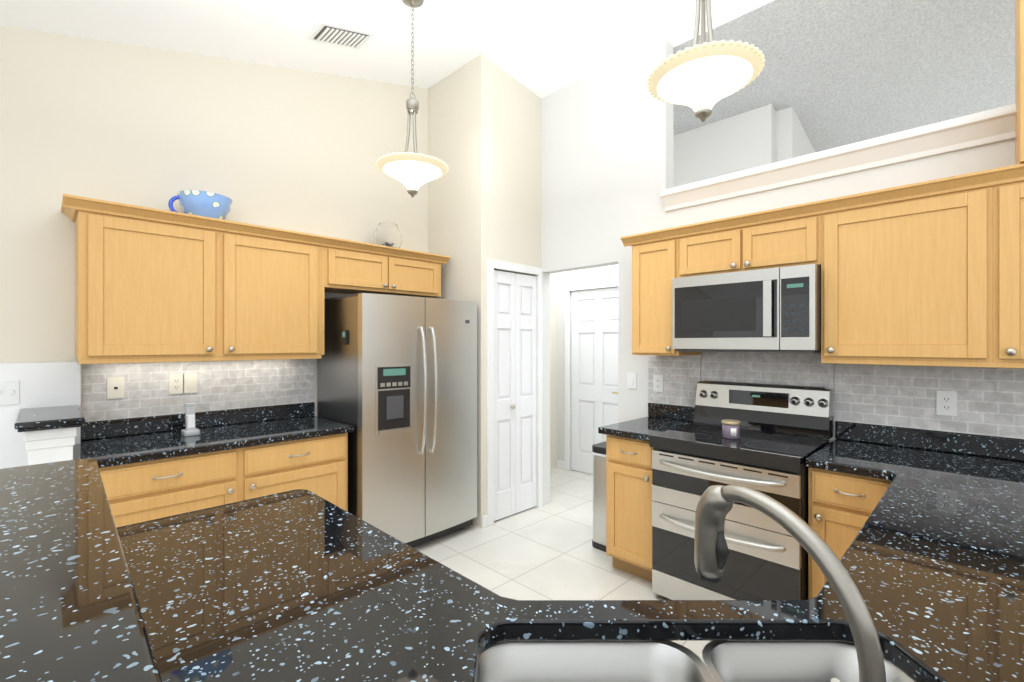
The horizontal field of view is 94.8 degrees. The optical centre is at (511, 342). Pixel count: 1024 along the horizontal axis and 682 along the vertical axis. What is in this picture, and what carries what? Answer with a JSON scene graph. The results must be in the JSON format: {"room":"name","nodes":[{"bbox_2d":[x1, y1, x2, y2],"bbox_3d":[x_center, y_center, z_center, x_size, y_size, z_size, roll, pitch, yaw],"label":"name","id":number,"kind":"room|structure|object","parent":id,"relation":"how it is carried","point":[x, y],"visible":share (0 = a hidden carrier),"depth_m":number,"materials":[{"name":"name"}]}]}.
{"room":"kitchen","nodes":[
{"label":"kitchen","id":0,"kind":"room"},
{"bbox_2d":[0,361,80,468],"bbox_3d":[-3.554,0.775,1.325,3.448,1.350,0.099,0,0,-45],"label":"wall","id":1,"kind":"structure","parent":0,"point":[47,384],"depth_m":2.38,"materials":[{"name":"white paint"}]},
{"bbox_2d":[0,380,18,404],"bbox_3d":[-2.500,0.245,2.295,0.136,0.120,0.018,0,0,-45],"label":"light switch","id":2,"kind":"object","parent":1,"relation":"attached to","point":[9,392],"visible":1,"depth_m":2.32,"materials":[{"name":"white plastic"}]},
{"bbox_2d":[24,427,76,464],"bbox_3d":[-2.187,0.910,2.230,0.164,1.080,0.551,0,0,-45],"label":"wall","id":3,"kind":"structure","parent":0,"point":[49,446],"depth_m":2.04,"materials":[{"name":"white paint"}]},
{"bbox_2d":[14,405,84,431],"bbox_3d":[-2.171,0.348,2.213,0.216,0.041,0.599,0,0,-45],"label":"countertop","id":4,"kind":"structure","parent":3,"relation":"on","point":[44,418],"depth_m":2.07,"materials":[{"name":"black stone"}]},
{"bbox_2d":[0,25,557,469],"bbox_3d":[-2.139,-0.750,2.896,7.670,4.400,0.120,0,0,-45],"label":"wall","id":5,"kind":"structure","parent":0,"point":[296,150],"depth_m":2.87,"materials":[{"name":"beige paint"}]},
{"bbox_2d":[81,402,314,441],"bbox_3d":[-1.925,0.484,3.007,1.320,0.098,0.020,0,0,-45],"label":"backsplash","id":6,"kind":"structure","parent":5,"relation":"attached to","point":[151,424],"depth_m":2.90,"materials":[{"name":"black stone"}]},
{"bbox_2d":[81,359,314,421],"bbox_3d":[-1.909,0.258,3.026,1.280,0.353,0.019,0,0,-45],"label":"tile","id":7,"kind":"structure","parent":5,"relation":"attached to","point":[225,385],"depth_m":2.97,"materials":[{"name":"tile"}]},
{"bbox_2d":[107,377,123,398],"bbox_3d":[-2.253,0.255,2.678,0.075,0.120,0.007,0,0,-45],"label":"electrical outlet plate","id":8,"kind":"object","parent":7,"relation":"attached to","point":[115,385],"depth_m":2.67,"materials":[{"name":"beige plastic"}]},
{"bbox_2d":[169,373,196,393],"bbox_3d":[-2.026,0.251,2.904,0.145,0.120,0.010,0,0,-45],"label":"electrical outlet plate","id":9,"kind":"object","parent":7,"relation":"attached to","point":[182,383],"depth_m":2.90,"materials":[{"name":"beige plastic"}]},
{"bbox_2d":[73,195,328,361],"bbox_3d":[-1.822,-0.318,2.879,1.235,0.796,0.347,0,0,-45],"label":"upper cabinet","id":10,"kind":"object","parent":5,"relation":"attached to","point":[154,285],"depth_m":2.65,"materials":[{"name":"brown wood"}]},
{"bbox_2d":[168,190,232,219],"bbox_3d":[-1.861,-0.797,2.820,0.324,0.160,0.280,0,0,-45],"label":"teacup","id":11,"kind":"object","parent":10,"relation":"on","point":[205,204],"visible":0.79,"depth_m":2.74,"materials":[{"name":"ceramic"}]},
{"bbox_2d":[329,237,396,293],"bbox_3d":[-1.205,-0.549,3.495,0.548,0.334,0.347,0,0,-45],"label":"upper cabinet","id":12,"kind":"object","parent":5,"relation":"attached to","point":[355,267],"depth_m":3.39,"materials":[{"name":"brown wood"}]},
{"bbox_2d":[374,222,401,247],"bbox_3d":[-0.976,-0.825,3.705,0.216,0.215,0.216,0,0,-45],"label":"vase","id":13,"kind":"object","parent":12,"relation":"on","point":[387,234],"visible":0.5,"depth_m":3.62,"materials":[{"name":"clear glass"}]},
{"bbox_2d":[385,248,444,297],"bbox_3d":[-0.891,-0.549,3.809,0.553,0.334,0.347,0,0,-45],"label":"upper cabinet","id":14,"kind":"object","parent":5,"relation":"attached to","point":[418,273],"depth_m":3.73,"materials":[{"name":"brown wood"}]},
{"bbox_2d":[0,0,561,88],"bbox_3d":[-0.693,-1.563,0.014,5.840,1.613,9.600,0,0,-45],"label":"ceiling","id":15,"kind":"structure","parent":0,"point":[451,36],"depth_m":2.92,"materials":[{"name":"white paint"}]},
{"bbox_2d":[307,21,374,48],"bbox_3d":[-1.101,-1.981,3.042,0.220,0.020,0.360,0,15,45],"label":"ceiling vent","id":16,"kind":"object","parent":15,"relation":"in","point":[336,34],"visible":1,"depth_m":3.01,"materials":[{"name":"white metal"}]},
{"bbox_2d":[376,0,447,197],"bbox_3d":[-0.587,-1.447,2.779,0.420,1.175,0.420,0,0,-45],"label":"pendant light","id":17,"kind":"object","parent":15,"relation":"hanging from","point":[412,172],"visible":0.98,"depth_m":2.73,"materials":[{"name":"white glass"}]},
{"bbox_2d":[428,54,540,527],"bbox_3d":[-0.244,-0.750,4.196,0.709,4.400,0.719,0,0,-45],"label":"wall","id":18,"kind":"structure","parent":0,"point":[484,145],"depth_m":3.88,"materials":[{"name":"beige paint"}]},
{"bbox_2d":[494,270,535,520],"bbox_3d":[0.033,0.424,3.969,0.524,2.028,0.077,0,0,-45],"label":"pantry door","id":19,"kind":"structure","parent":18,"relation":"in","point":[514,393],"depth_m":3.96,"materials":[{"name":"white wood"}]},
{"bbox_2d":[487,259,542,525],"bbox_3d":[0.001,0.394,3.991,0.651,2.113,0.117,0,0,-45],"label":"door frame","id":20,"kind":"structure","parent":18,"relation":"attached to","point":[501,265],"depth_m":3.84,"materials":[{"name":"white wood"}]},
{"bbox_2d":[411,468,711,674],"bbox_3d":[1.768,1.500,2.475,12.600,0.100,9.600,0,0,-45],"label":"floor","id":21,"kind":"structure","parent":0,"point":[548,551],"depth_m":3.21,"materials":[{"name":"tile"}]},
{"bbox_2d":[99,434,347,526],"bbox_3d":[-1.717,1.013,2.792,1.280,0.874,0.617,0,0,-45],"label":"base cabinet","id":22,"kind":"object","parent":21,"relation":"on","point":[139,492],"depth_m":2.53,"materials":[{"name":"brown wood"}]},
{"bbox_2d":[73,414,352,469],"bbox_3d":[-1.708,0.554,2.790,1.320,0.040,0.634,0,0,-45],"label":"countertop","id":23,"kind":"structure","parent":22,"relation":"on","point":[128,449],"depth_m":2.61,"materials":[{"name":"black stone"}]},
{"bbox_2d":[181,403,199,436],"bbox_3d":[-1.869,0.444,2.738,0.080,0.180,0.095,0,0,-45],"label":"phone","id":24,"kind":"object","parent":23,"relation":"on","point":[191,429],"visible":1,"depth_m":2.73,"materials":[{"name":"white plastic"}]},
{"bbox_2d":[317,293,476,546],"bbox_3d":[-0.820,0.564,3.524,0.976,1.772,0.796,0,0,-45],"label":"fridge","id":25,"kind":"object","parent":21,"relation":"on","point":[397,382],"visible":0.92,"depth_m":3.22,"materials":[{"name":"silver metal"}]},
{"bbox_2d":[592,441,605,551],"bbox_3d":[0.755,1.090,3.392,0.335,0.720,0.240,0,0,-45],"label":"trash can","id":26,"kind":"object","parent":21,"relation":"on","point":[599,495],"visible":0.35,"depth_m":3.30,"materials":[{"name":"silver metal"}]},
{"bbox_2d":[606,436,653,581],"bbox_3d":[0.931,1.013,3.083,0.617,0.874,0.355,0,0,-45],"label":"base cabinet","id":27,"kind":"object","parent":21,"relation":"on","point":[628,462],"depth_m":2.88,"materials":[{"name":"brown wood"}]},
{"bbox_2d":[598,416,697,443],"bbox_3d":[0.912,0.554,3.080,0.649,0.040,0.388,0,0,-45],"label":"countertop","id":28,"kind":"structure","parent":27,"relation":"on","point":[642,428],"depth_m":2.98,"materials":[{"name":"black stone"}]},
{"bbox_2d":[649,380,832,599],"bbox_3d":[1.273,0.849,2.634,0.736,1.203,0.749,0,0,-45],"label":"range","id":29,"kind":"object","parent":21,"relation":"on","point":[767,558],"visible":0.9,"depth_m":2.51,"materials":[{"name":"silver metal"}]},
{"bbox_2d":[721,419,740,438],"bbox_3d":[1.213,0.476,2.606,0.098,0.094,0.098,0,0,-45],"label":"candle","id":30,"kind":"object","parent":29,"relation":"on","point":[730,428],"visible":0.98,"depth_m":2.57,"materials":[{"name":"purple wax"}]},
{"bbox_2d":[808,467,890,598],"bbox_3d":[1.712,1.013,2.302,0.617,0.874,0.325,0,0,-45],"label":"base cabinet","id":31,"kind":"object","parent":21,"relation":"on","point":[839,504],"depth_m":2.12,"materials":[{"name":"brown wood"}]},
{"bbox_2d":[700,439,1023,646],"bbox_3d":[0.693,0.911,1.506,3.171,1.079,2.450,0,0,-45],"label":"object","id":32,"kind":"structure","parent":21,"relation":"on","point":[924,575],"depth_m":1.25,"materials":[{"name":"black stone"}]},
{"bbox_2d":[0,459,1023,681],"bbox_3d":[-0.112,0.349,0.590,1.395,0.042,2.646,0,0,-45],"label":"countertop","id":33,"kind":"structure","parent":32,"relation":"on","point":[292,585],"depth_m":0.90,"materials":[{"name":"black stone"}]},
{"bbox_2d":[454,637,1023,681],"bbox_3d":[0.310,0.681,0.760,0.722,0.207,0.722,0,0,-45],"label":"sink","id":34,"kind":"object","parent":33,"relation":"in","point":[512,659],"depth_m":0.91,"materials":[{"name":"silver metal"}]},
{"bbox_2d":[694,484,905,681],"bbox_3d":[0.376,0.380,0.672,0.183,0.307,0.290,0,0,-45],"label":"faucet","id":35,"kind":"object","parent":33,"relation":"on","point":[711,552],"depth_m":0.66,"materials":[{"name":"silver metal"}]},
{"bbox_2d":[481,0,773,98],"bbox_3d":[1.665,-2.266,2.372,0.830,0.208,9.600,0,0,-45],"label":"ceiling","id":36,"kind":"structure","parent":0,"point":[559,45],"depth_m":3.39,"materials":[{"name":"white paint"}]},
{"bbox_2d":[647,0,764,121],"bbox_3d":[0.735,-1.474,1.810,0.420,1.250,0.420,0,0,-45],"label":"pendant light","id":37,"kind":"object","parent":36,"relation":"hanging from","point":[703,78],"visible":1,"depth_m":1.73,"materials":[{"name":"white glass"}]},
{"bbox_2d":[558,104,773,469],"bbox_3d":[1.375,-0.750,4.720,0.120,4.400,2.270,0,0,-45],"label":"wall","id":38,"kind":"structure","parent":0,"point":[763,135],"depth_m":4.27,"materials":[{"name":"white paint"}]},
{"bbox_2d":[565,280,617,470],"bbox_3d":[0.920,0.399,5.078,0.016,2.103,0.886,0,0,-45],"label":"door frame","id":39,"kind":"structure","parent":38,"relation":"attached to","point":[569,288],"depth_m":5.35,"materials":[{"name":"white wood"}]},
{"bbox_2d":[571,287,617,473],"bbox_3d":[0.928,0.427,5.086,0.104,2.025,0.748,0,0,-45],"label":"hall door","id":40,"kind":"structure","parent":38,"relation":"in","point":[594,359],"depth_m":5.16,"materials":[{"name":"white wood"}]},
{"bbox_2d":[541,38,1017,504],"bbox_3d":[2.510,-0.750,2.029,0.120,4.400,7.920,0,0,-45],"label":"wall","id":41,"kind":"structure","parent":0,"point":[606,156],"depth_m":3.60,"materials":[{"name":"white paint"}]},
{"bbox_2d":[482,460,564,527],"bbox_3d":[0.693,1.405,4.038,1.807,0.090,2.270,0,0,-45],"label":"baseboard","id":42,"kind":"structure","parent":41,"relation":"attached to","point":[560,464],"depth_m":3.72,"materials":[{"name":"white wood"}]},
{"bbox_2d":[627,373,635,388],"bbox_3d":[0.901,0.285,3.546,0.010,0.120,0.075,0,0,-45],"label":"switch plate","id":43,"kind":"object","parent":41,"relation":"attached to","point":[631,380],"visible":1,"depth_m":3.54,"materials":[{"name":"white plastic"}]},
{"bbox_2d":[626,227,700,355],"bbox_3d":[1.035,-0.318,3.170,0.347,0.796,0.331,0,0,-45],"label":"upper cabinet","id":44,"kind":"object","parent":41,"relation":"attached to","point":[654,253],"depth_m":3.05,"materials":[{"name":"brown wood"}]},
{"bbox_2d":[678,217,729,277],"bbox_3d":[1.305,-0.559,2.900,0.347,0.313,0.433,0,0,-45],"label":"upper cabinet","id":45,"kind":"object","parent":41,"relation":"attached to","point":[703,247],"depth_m":2.81,"materials":[{"name":"brown wood"}]},
{"bbox_2d":[730,200,821,271],"bbox_3d":[1.536,-0.559,2.669,0.347,0.313,0.433,0,0,-45],"label":"upper cabinet","id":46,"kind":"object","parent":41,"relation":"attached to","point":[787,236],"depth_m":2.53,"materials":[{"name":"brown wood"}]},
{"bbox_2d":[672,264,820,352],"bbox_3d":[1.382,-0.174,2.747,0.454,0.448,0.750,0,0,-45],"label":"microwave","id":47,"kind":"object","parent":46,"relation":"attached to","point":[776,310],"visible":1,"depth_m":2.56,"materials":[{"name":"silver metal"}]},
{"bbox_2d":[648,352,1023,438],"bbox_3d":[2.033,0.282,2.407,0.019,0.475,2.930,0,0,-45],"label":"tile","id":48,"kind":"structure","parent":41,"relation":"attached to","point":[990,401],"depth_m":2.50,"materials":[{"name":"tile"}]},
{"bbox_2d":[653,375,662,391],"bbox_3d":[1.051,0.290,3.384,0.008,0.120,0.075,0,0,-45],"label":"electrical outlet plate","id":49,"kind":"object","parent":48,"relation":"attached to","point":[657,379],"depth_m":3.38,"materials":[{"name":"white plastic"}]},
{"bbox_2d":[936,390,956,415],"bbox_3d":[2.129,0.294,2.306,0.008,0.120,0.075,0,0,-45],"label":"electrical outlet plate","id":50,"kind":"object","parent":48,"relation":"attached to","point":[946,403],"depth_m":2.30,"materials":[{"name":"white plastic"}]},
{"bbox_2d":[648,404,1023,460],"bbox_3d":[1.804,0.484,2.633,0.020,0.098,2.282,0,0,-45],"label":"backsplash","id":51,"kind":"structure","parent":41,"relation":"attached to","point":[961,443],"depth_m":2.37,"materials":[{"name":"black stone"}]},
{"bbox_2d":[660,103,1015,211],"bbox_3d":[3.209,-1.008,1.299,0.244,0.145,5.899,0,0,-45],"label":"trim","id":52,"kind":"structure","parent":41,"relation":"attached to","point":[994,125],"depth_m":2.53,"materials":[{"name":"white wood"}]},
{"bbox_2d":[821,175,961,363],"bbox_3d":[1.934,-0.318,2.272,0.347,0.796,0.691,0,0,-45],"label":"upper cabinet","id":53,"kind":"object","parent":41,"relation":"attached to","point":[930,272],"depth_m":2.19,"materials":[{"name":"brown wood"}]},
{"bbox_2d":[962,165,1023,367],"bbox_3d":[2.320,-0.318,1.885,0.347,0.796,0.706,0,0,-45],"label":"upper cabinet","id":54,"kind":"object","parent":41,"relation":"attached to","point":[992,199],"depth_m":1.97,"materials":[{"name":"brown wood"}]},
{"bbox_2d":[1014,0,1023,167],"bbox_3d":[2.356,-1.410,1.814,0.397,1.380,0.555,0,0,-45],"label":"upper cabinet","id":55,"kind":"object","parent":41,"relation":"attached to","point":[1019,4],"depth_m":1.90,"materials":[{"name":"brown wood"}]},
{"bbox_2d":[774,107,814,162],"bbox_3d":[3.963,-0.750,5.618,5.050,4.400,0.120,0,0,-45],"label":"wall","id":56,"kind":"structure","parent":0,"point":[791,140],"depth_m":3.94,"materials":[{"name":"white paint"}]},
{"bbox_2d":[673,0,1014,151],"bbox_3d":[4.126,-1.611,4.833,6.130,1.302,9.600,0,0,-45],"label":"ceiling","id":57,"kind":"structure","parent":0,"point":[835,73],"depth_m":3.33,"materials":[{"name":"white paint"}]}
]}

